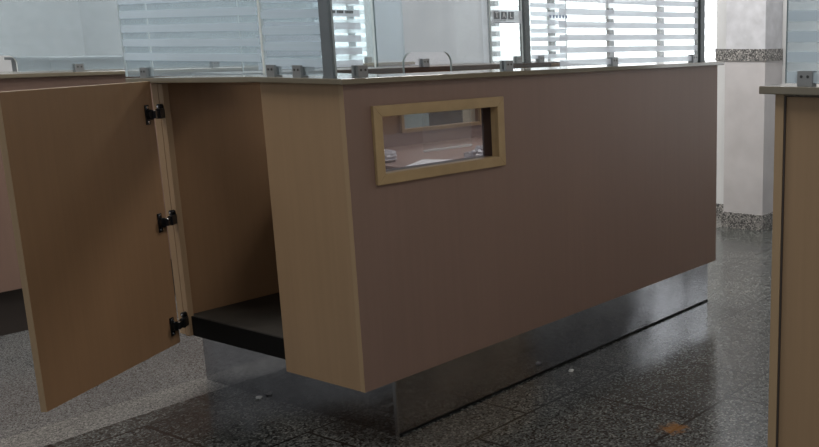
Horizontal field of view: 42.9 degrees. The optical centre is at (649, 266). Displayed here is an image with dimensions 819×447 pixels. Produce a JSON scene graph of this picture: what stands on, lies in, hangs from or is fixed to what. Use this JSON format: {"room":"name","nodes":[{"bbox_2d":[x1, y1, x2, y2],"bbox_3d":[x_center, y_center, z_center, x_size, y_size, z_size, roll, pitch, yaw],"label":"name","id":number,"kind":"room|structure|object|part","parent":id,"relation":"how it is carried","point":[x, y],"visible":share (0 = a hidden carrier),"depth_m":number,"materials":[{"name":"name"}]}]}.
{"room":"public hall","nodes":[
{"label":"public hall","id":0,"kind":"room"},
{"bbox_2d":[0,0,84,71],"bbox_3d":[-9.014,-1.877,6.697,0.200,3.200,10.050,8,15,32],"label":"wall","id":1,"kind":"structure","parent":0,"point":[28,28],"depth_m":10.43,"materials":[{"name":"paint"}]},
{"bbox_2d":[0,219,771,446],"bbox_3d":[-2.652,0.590,3.171,15.200,0.100,10.300,8,15,32],"label":"floor","id":2,"kind":"structure","parent":0,"point":[698,376],"depth_m":3.43,"materials":[{"name":"stone"}]},
{"bbox_2d":[4,53,320,70],"bbox_3d":[-2.852,-0.733,6.158,0.470,1.140,1.780,8,15,32],"label":"countertop","id":3,"kind":"structure","parent":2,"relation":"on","point":[39,63],"depth_m":5.43,"materials":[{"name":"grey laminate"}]},
{"bbox_3d":[-3.326,-0.635,5.443,0.400,0.975,0.018,8,15,32],"label":"panel","id":4,"kind":"part","parent":3,"relation":"part of","materials":[{"name":"clear glass"}]},
{"bbox_2d":[0,61,414,335],"bbox_3d":[-2.391,-0.422,4.905,0.390,1.092,3.040,8,15,32],"label":"counter","id":5,"kind":"object","parent":2,"relation":"on","point":[13,319],"depth_m":4.25,"materials":[{"name":"laminate"}]},
{"bbox_2d":[11,4,151,71],"bbox_3d":[-2.706,-1.129,3.970,0.029,0.708,1.400,8,15,32],"label":"glass screen","id":6,"kind":"object","parent":5,"relation":"on","point":[75,67],"visible":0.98,"depth_m":4.34,"materials":[{"name":"glass"}]},
{"bbox_3d":[-2.266,0.025,4.957,0.006,0.195,2.750,8,15,32],"label":"kick plate","id":7,"kind":"part","parent":5,"relation":"part of","materials":[{"name":"brown wood"}]},
{"bbox_2d":[0,61,414,78],"bbox_3d":[-2.394,-0.946,4.784,0.390,0.017,3.040,8,15,32],"label":"countertop","id":8,"kind":"structure","parent":5,"relation":"on","point":[116,71],"depth_m":4.60,"materials":[{"name":"laminate"}]},
{"bbox_2d":[145,0,404,67],"bbox_3d":[-1.891,-1.414,5.189,0.029,0.708,1.572,8,15,32],"label":"glass screen","id":9,"kind":"object","parent":5,"relation":"on","point":[213,64],"visible":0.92,"depth_m":4.89,"materials":[{"name":"glass"}]},
{"bbox_2d":[0,61,723,435],"bbox_3d":[-0.895,-0.204,3.862,1.220,1.116,2.851,8,15,32],"label":"counter","id":10,"kind":"object","parent":2,"relation":"on","point":[313,271],"depth_m":3.30,"materials":[{"name":"laminate"}]},
{"bbox_3d":[-1.690,-0.097,3.043,0.018,0.895,0.669,1,13,6],"label":"door","id":11,"kind":"part","parent":10,"relation":"part of","materials":[{"name":"brown wood"}]},
{"bbox_2d":[116,0,265,77],"bbox_3d":[-1.472,-0.941,3.102,0.746,0.699,0.029,8,15,32],"label":"glass screen","id":12,"kind":"object","parent":10,"relation":"on","point":[145,72],"visible":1,"depth_m":3.13,"materials":[{"name":"glass"}]},
{"bbox_2d":[125,74,292,82],"bbox_3d":[-1.393,-0.621,3.280,0.698,0.033,0.306,8,15,32],"label":"countertop","id":13,"kind":"structure","parent":10,"relation":"on","point":[202,78],"depth_m":3.16,"materials":[{"name":"stone"}]},
{"bbox_2d":[259,0,322,76],"bbox_3d":[-1.031,-0.886,2.819,0.286,0.684,0.029,8,15,32],"label":"glass screen","id":14,"kind":"object","parent":10,"relation":"on","point":[273,66],"visible":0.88,"depth_m":2.88,"materials":[{"name":"glass"}]},
{"bbox_3d":[-1.220,0.377,3.381,0.995,0.203,0.006,8,15,32],"label":"kick plate","id":15,"kind":"part","parent":10,"relation":"part of","materials":[{"name":"metal"}]},
{"bbox_2d":[236,0,375,71],"bbox_3d":[-1.291,-1.089,3.726,0.029,0.694,0.612,8,15,32],"label":"glass screen","id":16,"kind":"object","parent":10,"relation":"on","point":[343,13],"visible":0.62,"depth_m":3.79,"materials":[{"name":"glass"}]},
{"bbox_3d":[-1.007,-0.088,2.965,0.348,0.905,0.018,8,15,32],"label":"panel","id":17,"kind":"part","parent":10,"relation":"part of","materials":[{"name":"brown wood"}]},
{"bbox_2d":[317,0,336,77],"bbox_3d":[-0.902,-0.872,2.709,0.042,0.704,0.016,8,15,32],"label":"post","id":18,"kind":"object","parent":10,"relation":"on","point":[324,11],"visible":0.97,"depth_m":2.76,"materials":[{"name":"grey metal"}]},
{"bbox_3d":[-1.088,-0.382,4.278,0.018,0.890,2.064,8,15,32],"label":"panel","id":19,"kind":"part","parent":10,"relation":"part of","materials":[{"name":"brown wood"}]},
{"bbox_2d":[192,61,559,75],"bbox_3d":[-1.052,-0.872,4.373,0.255,0.020,1.935,8,15,32],"label":"countertop","id":20,"kind":"structure","parent":10,"relation":"on","point":[464,66],"depth_m":4.25,"materials":[{"name":"grey laminate"}]},
{"bbox_2d":[384,149,396,162],"bbox_3d":[-0.996,-0.414,3.708,0.099,0.046,0.119,8,15,32],"label":"plastic wrapper","id":21,"kind":"object","parent":10,"relation":"on","point":[390,155],"visible":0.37,"depth_m":3.69,"materials":[{"name":"plastic"}]},
{"bbox_2d":[407,159,453,165],"bbox_3d":[-0.800,-0.381,3.654,0.140,0.003,0.200,1,13,4],"label":"paper sheet","id":22,"kind":"object","parent":10,"relation":"on","point":[423,161],"visible":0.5,"depth_m":3.69,"materials":[{"name":"white paper"}]},
{"bbox_2d":[373,0,490,66],"bbox_3d":[-0.932,-1.214,4.263,0.029,0.694,0.681,8,15,32],"label":"glass screen","id":23,"kind":"object","parent":10,"relation":"on","point":[422,62],"visible":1,"depth_m":4.26,"materials":[{"name":"glass"}]},
{"bbox_2d":[384,136,482,168],"bbox_3d":[-0.547,-0.498,4.209,0.935,0.020,1.506,8,15,32],"label":"shelf","id":24,"kind":"object","parent":10,"relation":"attached to","point":[408,152],"depth_m":4.16,"materials":[{"name":"laminate"}]},
{"bbox_2d":[423,144,471,151],"bbox_3d":[-0.841,-0.574,4.114,0.007,0.175,0.280,8,15,32],"label":"sheet","id":25,"kind":"object","parent":10,"relation":"on","point":[467,145],"visible":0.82,"depth_m":4.12,"materials":[{"name":"white paper"}]},
{"bbox_2d":[463,149,482,157],"bbox_3d":[-0.663,-0.430,3.782,0.086,0.039,0.110,8,15,32],"label":"plastic wrapper","id":26,"kind":"object","parent":10,"relation":"on","point":[477,152],"visible":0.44,"depth_m":3.75,"materials":[{"name":"plastic"}]},
{"bbox_2d":[475,145,482,149],"bbox_3d":[-0.661,-0.481,4.003,0.083,0.040,0.103,8,15,32],"label":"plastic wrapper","id":27,"kind":"object","parent":10,"relation":"on","point":[477,146],"visible":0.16,"depth_m":3.99,"materials":[{"name":"plastic"}]},
{"bbox_2d":[248,61,723,84],"bbox_3d":[-0.430,-0.738,3.721,0.415,0.016,2.170,8,15,32],"label":"countertop","id":28,"kind":"structure","parent":10,"relation":"on","point":[347,79],"depth_m":3.15,"materials":[{"name":"stone"}]},
{"bbox_2d":[489,0,523,62],"bbox_3d":[-0.678,-1.303,4.642,0.029,0.694,0.223,8,15,32],"label":"glass screen","id":29,"kind":"object","parent":10,"relation":"on","point":[496,16],"visible":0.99,"depth_m":4.68,"materials":[{"name":"glass"}]},
{"bbox_2d":[330,0,698,77],"bbox_3d":[-0.334,-1.046,3.496,0.029,0.684,1.984,8,15,32],"label":"glass screen","id":30,"kind":"object","parent":10,"relation":"on","point":[358,71],"visible":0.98,"depth_m":3.85,"materials":[{"name":"glass"}]},
{"bbox_2d":[518,0,531,62],"bbox_3d":[-0.607,-1.339,4.753,0.037,0.714,0.042,8,15,32],"label":"post","id":31,"kind":"object","parent":10,"relation":"on","point":[525,3],"visible":0.82,"depth_m":4.79,"materials":[{"name":"metal"}]},
{"bbox_3d":[-0.279,-0.268,3.727,0.018,0.905,2.124,8,15,32],"label":"panel","id":32,"kind":"part","parent":10,"relation":"part of","materials":[{"name":"laminate"}]},
{"bbox_2d":[530,1,566,62],"bbox_3d":[-0.507,-1.363,4.898,0.029,0.694,0.295,8,15,32],"label":"glass screen","id":33,"kind":"object","parent":10,"relation":"on","point":[539,58],"visible":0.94,"depth_m":4.92,"materials":[{"name":"glass"}]},
{"bbox_3d":[-0.262,0.247,3.908,0.006,0.201,1.946,8,15,32],"label":"kick plate","id":34,"kind":"part","parent":10,"relation":"part of","materials":[{"name":"metal"}]},
{"bbox_3d":[-0.115,-0.527,4.847,0.962,0.905,0.018,8,15,32],"label":"panel","id":35,"kind":"part","parent":10,"relation":"part of","materials":[{"name":"clear glass"}]},
{"bbox_2d":[694,0,704,61],"bbox_3d":[0.217,-1.251,4.326,0.035,0.704,0.042,8,15,32],"label":"post","id":36,"kind":"object","parent":10,"relation":"on","point":[701,3],"visible":0.73,"depth_m":4.36,"materials":[{"name":"metal"}]},
{"bbox_2d":[404,113,428,127],"bbox_3d":[-1.250,-0.433,5.083,0.030,1.020,0.340,8,15,32],"label":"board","id":37,"kind":"object","parent":2,"relation":"on","point":[422,119],"visible":0.02,"depth_m":5.07,"materials":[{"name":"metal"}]},
{"bbox_2d":[429,110,462,125],"bbox_3d":[-1.336,-0.512,5.428,0.460,1.020,0.480,8,15,32],"label":"office chair","id":38,"kind":"object","parent":2,"relation":"on","point":[455,116],"visible":0.02,"depth_m":5.31,"materials":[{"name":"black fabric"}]},
{"bbox_2d":[462,109,474,121],"bbox_3d":[-1.026,-0.601,5.850,0.388,1.000,0.340,8,15,32],"label":"box","id":39,"kind":"object","parent":2,"relation":"on","point":[468,114],"visible":0.02,"depth_m":5.58,"materials":[{"name":"beige cardboard"}]},
{"bbox_2d":[759,83,818,446],"bbox_3d":[1.278,-0.015,2.996,1.050,1.112,2.145,8,15,32],"label":"counter","id":40,"kind":"object","parent":2,"relation":"on","point":[793,409],"depth_m":2.35,"materials":[{"name":"brown wood"}]},
{"bbox_2d":[759,83,818,95],"bbox_3d":[1.275,-0.548,2.873,1.050,0.018,2.145,8,15,32],"label":"countertop","id":41,"kind":"structure","parent":40,"relation":"on","point":[789,88],"depth_m":2.24,"materials":[{"name":"laminate"}]},
{"bbox_3d":[0.720,0.101,2.126,0.952,0.893,0.018,8,15,32],"label":"panel","id":42,"kind":"part","parent":40,"relation":"part of","materials":[{"name":"brown wood"}]},
{"bbox_2d":[785,0,818,85],"bbox_3d":[0.697,-0.700,1.975,0.918,0.688,0.029,8,15,32],"label":"glass screen","id":43,"kind":"object","parent":40,"relation":"on","point":[801,78],"visible":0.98,"depth_m":2.25,"materials":[{"name":"glass"}]},
{"bbox_3d":[0.697,-0.703,1.975,0.918,0.683,0.008,8,15,32],"label":"pane","id":44,"kind":"part","parent":43,"relation":"part of","materials":[{"name":"clear glass"}]},
{"bbox_2d":[78,0,818,203],"bbox_3d":[0.068,-1.974,6.880,15.200,3.200,0.200,8,15,32],"label":"wall","id":45,"kind":"structure","parent":0,"point":[432,28],"depth_m":8.15,"materials":[{"name":"paint"},{"name":"granite"}]},
{"bbox_2d":[311,1,366,59],"bbox_3d":[-2.685,-2.561,8.567,0.750,1.780,0.068,8,15,32],"label":"window","id":46,"kind":"structure","parent":45,"relation":"in","point":[313,5],"depth_m":8.61,"materials":[{"name":"clear glass"}]},
{"bbox_3d":[-2.683,-2.562,8.570,0.750,1.780,0.060,8,15,32],"label":"frame","id":47,"kind":"part","parent":46,"relation":"part of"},
{"bbox_2d":[487,0,716,62],"bbox_3d":[-0.385,-2.238,7.104,2.080,1.780,0.068,8,15,32],"label":"window","id":48,"kind":"structure","parent":45,"relation":"in","point":[609,6],"depth_m":7.23,"materials":[{"name":"clear glass"}]},
{"bbox_3d":[-0.383,-2.239,7.107,2.080,1.780,0.060,8,15,32],"label":"frame","id":49,"kind":"part","parent":48,"relation":"part of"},
{"bbox_2d":[715,49,723,60],"bbox_3d":[0.499,-1.407,6.595,0.140,0.076,0.012,8,15,32],"label":"trim","id":50,"kind":"structure","parent":45,"relation":"attached to","point":[719,53],"depth_m":6.61,"materials":[{"name":"stone"}]},
{"bbox_2d":[716,203,722,218],"bbox_3d":[0.504,-0.377,6.830,0.140,0.105,0.015,8,15,32],"label":"baseboard","id":51,"kind":"structure","parent":45,"relation":"attached to","point":[719,207],"depth_m":6.84,"materials":[{"name":"stone"}]},
{"bbox_2d":[721,0,782,230],"bbox_3d":[0.658,-1.828,6.231,0.305,3.200,0.250,8,15,32],"label":"wall pillar","id":52,"kind":"structure","parent":0,"point":[753,53],"depth_m":6.33,"materials":[{"name":"paint"}]},
{"bbox_3d":[0.667,-0.844,6.462,0.285,0.973,0.240,8,15,32],"label":"pillar panel","id":53,"kind":"part","parent":52,"relation":"part of","materials":[{"name":"paint"}]}
]}

